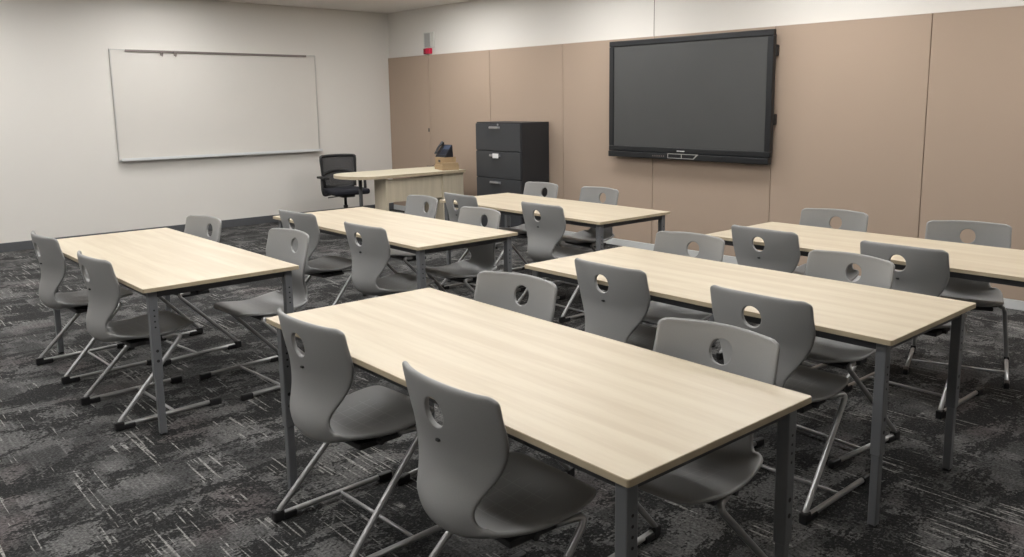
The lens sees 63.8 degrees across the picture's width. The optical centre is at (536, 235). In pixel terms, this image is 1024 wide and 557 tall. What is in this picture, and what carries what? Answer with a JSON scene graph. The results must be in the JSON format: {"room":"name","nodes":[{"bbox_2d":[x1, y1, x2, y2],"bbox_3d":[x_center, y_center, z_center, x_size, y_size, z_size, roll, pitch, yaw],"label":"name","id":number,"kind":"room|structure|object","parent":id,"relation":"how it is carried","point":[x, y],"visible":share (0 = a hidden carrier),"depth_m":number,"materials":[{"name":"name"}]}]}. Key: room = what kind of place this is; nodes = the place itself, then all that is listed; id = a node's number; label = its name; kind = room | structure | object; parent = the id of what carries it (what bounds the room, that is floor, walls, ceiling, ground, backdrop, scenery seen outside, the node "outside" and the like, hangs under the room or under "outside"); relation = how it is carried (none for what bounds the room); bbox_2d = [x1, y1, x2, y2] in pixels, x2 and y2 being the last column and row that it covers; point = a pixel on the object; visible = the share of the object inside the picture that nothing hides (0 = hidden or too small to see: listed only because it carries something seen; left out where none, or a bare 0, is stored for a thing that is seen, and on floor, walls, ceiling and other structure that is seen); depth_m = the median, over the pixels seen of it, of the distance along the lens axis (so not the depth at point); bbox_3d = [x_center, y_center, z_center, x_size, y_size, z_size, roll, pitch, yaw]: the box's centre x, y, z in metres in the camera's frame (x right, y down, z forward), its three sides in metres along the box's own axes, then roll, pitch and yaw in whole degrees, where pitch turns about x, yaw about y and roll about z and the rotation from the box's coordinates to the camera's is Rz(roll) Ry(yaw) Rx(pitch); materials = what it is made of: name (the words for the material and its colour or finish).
{"room":"classroom","nodes":[
{"label":"classroom","id":0,"kind":"room"},
{"bbox_2d":[0,0,393,242],"bbox_3d":[-5.825,-1.276,9.055,10.077,2.884,0.150,-9,12,-42],"label":"wall","id":1,"kind":"structure","parent":0,"point":[62,174],"depth_m":9.93,"materials":[{"name":"paint"}]},
{"bbox_2d":[0,203,393,252],"bbox_3d":[-5.757,0.107,9.220,9.777,0.100,0.012,-9,12,-42],"label":"baseboard","id":2,"kind":"structure","parent":1,"relation":"attached to","point":[21,245],"depth_m":10.38,"materials":[{"name":"rubber"}]},
{"bbox_2d":[108,49,322,161],"bbox_3d":[-3.995,-1.681,10.528,2.630,1.315,0.088,-9,12,-42],"label":"whiteboard","id":3,"kind":"object","parent":1,"relation":"attached to","point":[167,104],"visible":1,"depth_m":10.43,"materials":[{"name":"ceramic"}]},
{"bbox_2d":[120,149,322,161],"bbox_3d":[-3.977,-1.052,10.625,2.620,0.034,0.064,-9,12,-42],"label":"marker tray","id":4,"kind":"object","parent":3,"relation":"on","point":[234,152],"depth_m":10.44,"materials":[{"name":"silver metal"}]},
{"bbox_2d":[216,0,470,12],"bbox_3d":[-1.326,-1.998,3.954,10.077,0.100,13.500,-9,12,-42],"label":"ceiling","id":5,"kind":"structure","parent":0,"point":[377,6],"depth_m":10.85,"materials":[{"name":"white paint"}]},
{"bbox_2d":[0,209,1023,556],"bbox_3d":[-1.298,0.947,4.435,10.077,0.100,13.500,-9,12,-42],"label":"floor","id":6,"kind":"structure","parent":0,"point":[72,484],"depth_m":3.70,"materials":[{"name":"grey carpet"}]},
{"bbox_2d":[31,231,151,384],"bbox_3d":[-2.744,0.378,5.047,0.545,0.853,0.540,9,13,44],"label":"chair","id":7,"kind":"object","parent":6,"relation":"on","point":[50,256],"visible":0.81,"depth_m":4.83,"materials":[{"name":"grey plastic"}]},
{"bbox_2d":[77,250,221,431],"bbox_3d":[-2.080,0.485,4.354,0.545,0.853,0.540,9,13,44],"label":"chair","id":8,"kind":"object","parent":6,"relation":"on","point":[103,288],"visible":0.97,"depth_m":4.17,"materials":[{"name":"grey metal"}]},
{"bbox_2d":[52,228,298,434],"bbox_3d":[-2.218,0.461,4.861,0.790,0.740,1.957,-9,13,-43],"label":"table","id":9,"kind":"object","parent":6,"relation":"on","point":[152,263],"visible":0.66,"depth_m":4.41,"materials":[{"name":"brown wood"}]},
{"bbox_2d":[123,215,241,365],"bbox_3d":[-2.345,0.323,5.359,0.545,0.853,0.540,7,12,40],"label":"chair","id":10,"kind":"object","parent":6,"relation":"on","point":[196,225],"visible":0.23,"depth_m":5.42,"materials":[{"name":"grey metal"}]},
{"bbox_2d":[199,228,309,400],"bbox_3d":[-1.605,0.415,4.752,0.545,0.853,0.540,8,13,43],"label":"chair","id":11,"kind":"object","parent":6,"relation":"on","point":[279,246],"visible":0.86,"depth_m":4.86,"materials":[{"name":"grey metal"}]},
{"bbox_2d":[279,209,351,304],"bbox_3d":[-1.539,0.216,5.969,0.545,0.853,0.540,8,12,41],"label":"chair","id":12,"kind":"object","parent":6,"relation":"on","point":[326,266],"visible":0.58,"depth_m":5.76,"materials":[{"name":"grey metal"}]},
{"bbox_2d":[317,154,369,208],"bbox_3d":[-2.539,-0.610,10.868,0.670,0.924,0.608,-7,12,-36],"label":"chair","id":13,"kind":"object","parent":6,"relation":"on","point":[330,164],"visible":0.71,"depth_m":10.92,"materials":[{"name":"black fabric"}]},
{"bbox_2d":[272,308,442,556],"bbox_3d":[-0.645,0.677,3.093,0.540,0.853,0.545,-9,13,-43],"label":"chair","id":14,"kind":"object","parent":6,"relation":"on","point":[321,408],"visible":0.95,"depth_m":2.92,"materials":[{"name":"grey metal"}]},
{"bbox_2d":[344,221,434,297],"bbox_3d":[-0.920,0.318,5.310,0.545,0.853,0.540,9,13,44],"label":"chair","id":15,"kind":"object","parent":6,"relation":"on","point":[369,260],"visible":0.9,"depth_m":5.08,"materials":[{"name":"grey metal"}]},
{"bbox_2d":[273,207,517,295],"bbox_3d":[-1.073,0.278,5.910,0.790,0.740,1.957,-9,12,-42],"label":"table","id":16,"kind":"object","parent":6,"relation":"on","point":[420,236],"visible":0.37,"depth_m":5.48,"materials":[{"name":"paint"}]},
{"bbox_2d":[356,195,437,300],"bbox_3d":[-1.074,0.127,6.484,0.540,0.853,0.545,-8,12,-39],"label":"chair","id":17,"kind":"object","parent":6,"relation":"on","point":[415,204],"visible":0.33,"depth_m":6.56,"materials":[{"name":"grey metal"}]},
{"bbox_2d":[333,166,465,219],"bbox_3d":[-1.723,-0.410,10.113,1.570,0.757,0.750,-9,12,-42],"label":"desk","id":18,"kind":"object","parent":6,"relation":"on","point":[428,181],"visible":0.64,"depth_m":9.90,"materials":[{"name":"brown wood"}]},
{"bbox_2d":[435,157,458,170],"bbox_3d":[-1.138,-0.915,10.338,0.220,0.155,0.300,-5,10,-25],"label":"cardboard box","id":19,"kind":"object","parent":18,"relation":"on","point":[441,163],"visible":0.94,"depth_m":10.25,"materials":[{"name":"brown cardboard"}]},
{"bbox_2d":[433,141,452,165],"bbox_3d":[-1.309,-1.046,10.549,0.198,0.354,0.716,-6,11,-31],"label":"desk phone","id":20,"kind":"object","parent":19,"relation":"on","point":[445,150],"visible":0.89,"depth_m":10.32,"materials":[{"name":"plastic"}]},
{"bbox_2d":[425,206,500,293],"bbox_3d":[-0.553,0.252,5.692,0.540,0.853,0.545,-9,12,-41],"label":"chair","id":21,"kind":"object","parent":6,"relation":"on","point":[466,271],"visible":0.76,"depth_m":5.81,"materials":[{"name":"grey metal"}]},
{"bbox_2d":[439,192,525,291],"bbox_3d":[-0.469,0.047,6.942,0.540,0.853,0.545,-8,12,-39],"label":"chair","id":22,"kind":"object","parent":6,"relation":"on","point":[462,200],"visible":0.27,"depth_m":6.78,"materials":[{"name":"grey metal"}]},
{"bbox_2d":[397,271,574,484],"bbox_3d":[-0.223,0.619,3.424,0.545,0.853,0.540,7,12,40],"label":"chair","id":23,"kind":"object","parent":6,"relation":"on","point":[495,288],"visible":0.16,"depth_m":3.55,"materials":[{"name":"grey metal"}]},
{"bbox_2d":[402,361,596,556],"bbox_3d":[-0.082,0.777,2.447,0.540,0.853,0.545,-8,12,-40],"label":"chair","id":24,"kind":"object","parent":6,"relation":"on","point":[470,484],"visible":1,"depth_m":2.26,"materials":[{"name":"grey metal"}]},
{"bbox_2d":[476,121,548,237],"bbox_3d":[-0.312,-0.702,9.970,0.483,1.352,0.830,-9,12,-42],"label":"filing cabinet","id":25,"kind":"object","parent":6,"relation":"on","point":[509,154],"visible":0.7,"depth_m":9.71,"materials":[{"name":"metal"}]},
{"bbox_2d":[498,182,557,279],"bbox_3d":[-0.114,-0.046,7.488,0.540,0.853,0.545,-9,12,-40],"label":"chair","id":26,"kind":"object","parent":6,"relation":"on","point":[531,188],"visible":0.33,"depth_m":7.63,"materials":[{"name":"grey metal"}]},
{"bbox_2d":[266,288,811,556],"bbox_3d":[-0.144,0.761,2.897,0.790,0.740,1.957,-9,12,-41],"label":"table","id":27,"kind":"object","parent":6,"relation":"on","point":[625,416],"visible":0.8,"depth_m":2.49,"materials":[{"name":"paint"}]},
{"bbox_2d":[517,201,591,322],"bbox_3d":[0.193,0.152,6.259,0.540,0.853,0.545,-9,12,-41],"label":"chair","id":28,"kind":"object","parent":6,"relation":"on","point":[543,235],"visible":0.8,"depth_m":6.04,"materials":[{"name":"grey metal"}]},
{"bbox_2d":[440,193,669,290],"bbox_3d":[0.088,0.113,6.855,0.790,0.740,1.957,-9,12,-41],"label":"table","id":29,"kind":"object","parent":6,"relation":"on","point":[599,216],"visible":0.52,"depth_m":6.49,"materials":[{"name":"paint"}]},
{"bbox_2d":[552,186,618,297],"bbox_3d":[0.384,0.028,7.007,0.540,0.853,0.545,-8,12,-40],"label":"chair","id":30,"kind":"object","parent":6,"relation":"on","point":[586,238],"visible":0.59,"depth_m":7.11,"materials":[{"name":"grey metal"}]},
{"bbox_2d":[574,258,656,350],"bbox_3d":[0.494,0.518,3.998,0.540,0.853,0.545,-9,12,-40],"label":"chair","id":31,"kind":"object","parent":6,"relation":"on","point":[617,314],"visible":0.52,"depth_m":3.77,"materials":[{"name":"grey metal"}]},
{"bbox_2d":[642,231,724,324],"bbox_3d":[0.704,0.435,4.497,0.540,0.853,0.545,-10,13,-44],"label":"chair","id":32,"kind":"object","parent":6,"relation":"on","point":[672,242],"visible":0.36,"depth_m":4.60,"materials":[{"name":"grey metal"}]},
{"bbox_2d":[608,317,779,556],"bbox_3d":[0.447,0.745,2.613,0.545,0.853,0.540,8,13,43],"label":"chair","id":33,"kind":"object","parent":6,"relation":"on","point":[711,479],"visible":0.49,"depth_m":2.65,"materials":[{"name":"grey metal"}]},
{"bbox_2d":[525,246,975,527],"bbox_3d":[0.887,0.581,3.939,0.790,0.740,1.957,-9,12,-42],"label":"table","id":34,"kind":"object","parent":6,"relation":"on","point":[880,319],"visible":0.65,"depth_m":3.51,"materials":[{"name":"paint"}]},
{"bbox_2d":[716,225,826,368],"bbox_3d":[1.486,0.347,4.988,0.540,0.853,0.545,-8,12,-39],"label":"chair","id":35,"kind":"object","parent":6,"relation":"on","point":[781,251],"visible":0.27,"depth_m":4.74,"materials":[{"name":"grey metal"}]},
{"bbox_2d":[710,285,869,524],"bbox_3d":[1.022,0.611,3.400,0.540,0.853,0.545,-9,12,-42],"label":"chair","id":36,"kind":"object","parent":6,"relation":"on","point":[791,323],"visible":0.56,"depth_m":3.19,"materials":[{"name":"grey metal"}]},
{"bbox_2d":[793,208,867,280],"bbox_3d":[1.858,0.272,5.425,0.545,0.853,0.540,8,12,41],"label":"chair","id":37,"kind":"object","parent":6,"relation":"on","point":[817,217],"visible":0.19,"depth_m":5.54,"materials":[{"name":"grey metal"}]},
{"bbox_2d":[796,250,899,468],"bbox_3d":[1.331,0.532,3.864,0.540,0.853,0.545,-7,12,-36],"label":"chair","id":38,"kind":"object","parent":6,"relation":"on","point":[833,265],"visible":0.46,"depth_m":3.85,"materials":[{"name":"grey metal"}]},
{"bbox_2d":[705,222,1023,346],"bbox_3d":[2.022,0.421,4.855,0.790,0.740,1.957,-9,12,-42],"label":"table","id":39,"kind":"object","parent":6,"relation":"on","point":[998,265],"visible":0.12,"depth_m":4.71,"materials":[{"name":"paint"}]},
{"bbox_2d":[841,240,982,418],"bbox_3d":[2.033,0.436,4.408,0.540,0.853,0.545,-9,12,-41],"label":"chair","id":40,"kind":"object","parent":6,"relation":"on","point":[926,271],"visible":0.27,"depth_m":4.15,"materials":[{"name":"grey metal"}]},
{"bbox_2d":[902,220,1011,388],"bbox_3d":[2.488,0.366,4.810,0.545,0.853,0.540,5,11,29],"label":"chair","id":41,"kind":"object","parent":6,"relation":"on","point":[986,297],"visible":0.62,"depth_m":4.92,"materials":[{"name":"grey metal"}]},
{"bbox_2d":[388,0,1023,57],"bbox_3d":[2.344,-1.101,7.500,0.152,2.884,13.200,-9,12,-42],"label":"wall","id":42,"kind":"structure","parent":0,"point":[473,25],"depth_m":8.94,"materials":[{"name":"paint"}]},
{"bbox_2d":[388,55,431,205],"bbox_3d":[-1.838,-1.493,11.915,0.032,2.167,1.016,-9,12,-42],"label":"wall panel","id":43,"kind":"object","parent":42,"relation":"attached to","point":[408,76],"visible":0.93,"depth_m":11.85,"materials":[{"name":"fabric"}]},
{"bbox_2d":[423,31,434,53],"bbox_3d":[-1.506,-2.662,11.333,0.054,0.297,0.250,-9,12,-42],"label":"fire alarm strobe","id":44,"kind":"object","parent":42,"relation":"attached to","point":[428,37],"visible":1,"depth_m":11.31,"materials":[{"name":"white plastic"}]},
{"bbox_2d":[424,33,429,46],"bbox_3d":[-1.518,-2.705,11.343,0.010,0.185,0.130,-9,12,-42],"label":"grille","id":45,"kind":"object","parent":44,"relation":"attached to","point":[426,35],"depth_m":11.34,"materials":[{"name":"white plastic"}]},
{"bbox_2d":[428,50,490,195],"bbox_3d":[-1.039,-1.361,11.059,0.026,2.167,1.329,-9,12,-42],"label":"wall panel","id":46,"kind":"object","parent":42,"relation":"attached to","point":[459,82],"visible":0.62,"depth_m":10.99,"materials":[{"name":"fabric"}]},
{"bbox_2d":[489,44,563,198],"bbox_3d":[-0.138,-1.211,10.088,0.026,2.167,1.324,-9,12,-42],"label":"wall panel","id":47,"kind":"object","parent":42,"relation":"attached to","point":[526,83],"visible":0.59,"depth_m":9.85,"materials":[{"name":"fabric"}]},
{"bbox_2d":[563,36,654,243],"bbox_3d":[0.768,-1.061,9.113,0.026,2.167,1.342,-9,12,-42],"label":"wall panel","id":48,"kind":"object","parent":42,"relation":"attached to","point":[587,162],"visible":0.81,"depth_m":9.19,"materials":[{"name":"fabric"}]},
{"bbox_2d":[394,204,1023,310],"bbox_3d":[2.297,0.298,7.659,0.034,0.072,13.180,-9,12,-42],"label":"baseboard","id":49,"kind":"structure","parent":42,"relation":"attached to","point":[1008,303],"depth_m":8.77,"materials":[{"name":"black rubber"}]},
{"bbox_2d":[652,26,775,256],"bbox_3d":[1.699,-0.906,8.111,0.026,2.167,1.400,-9,12,-42],"label":"wall panel","id":50,"kind":"object","parent":42,"relation":"attached to","point":[702,197],"visible":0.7,"depth_m":8.16,"materials":[{"name":"fabric"}]},
{"bbox_2d":[608,29,779,164],"bbox_3d":[1.480,-1.363,8.166,0.116,1.214,1.992,-9,12,-42],"label":"wall display","id":51,"kind":"object","parent":50,"relation":"attached to","point":[705,97],"visible":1,"depth_m":8.03,"materials":[{"name":"black glass"}]},
{"bbox_2d":[769,13,932,275],"bbox_3d":[2.641,-0.749,7.096,0.026,2.167,1.375,-9,12,-42],"label":"wall panel","id":52,"kind":"object","parent":42,"relation":"attached to","point":[851,97],"visible":0.66,"depth_m":6.98,"materials":[{"name":"fabric"}]},
{"bbox_2d":[918,5,1023,300],"bbox_3d":[3.552,-0.598,6.114,0.026,2.167,1.309,-9,12,-42],"label":"wall panel","id":53,"kind":"object","parent":42,"relation":"attached to","point":[973,163],"visible":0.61,"depth_m":6.26,"materials":[{"name":"fabric"}]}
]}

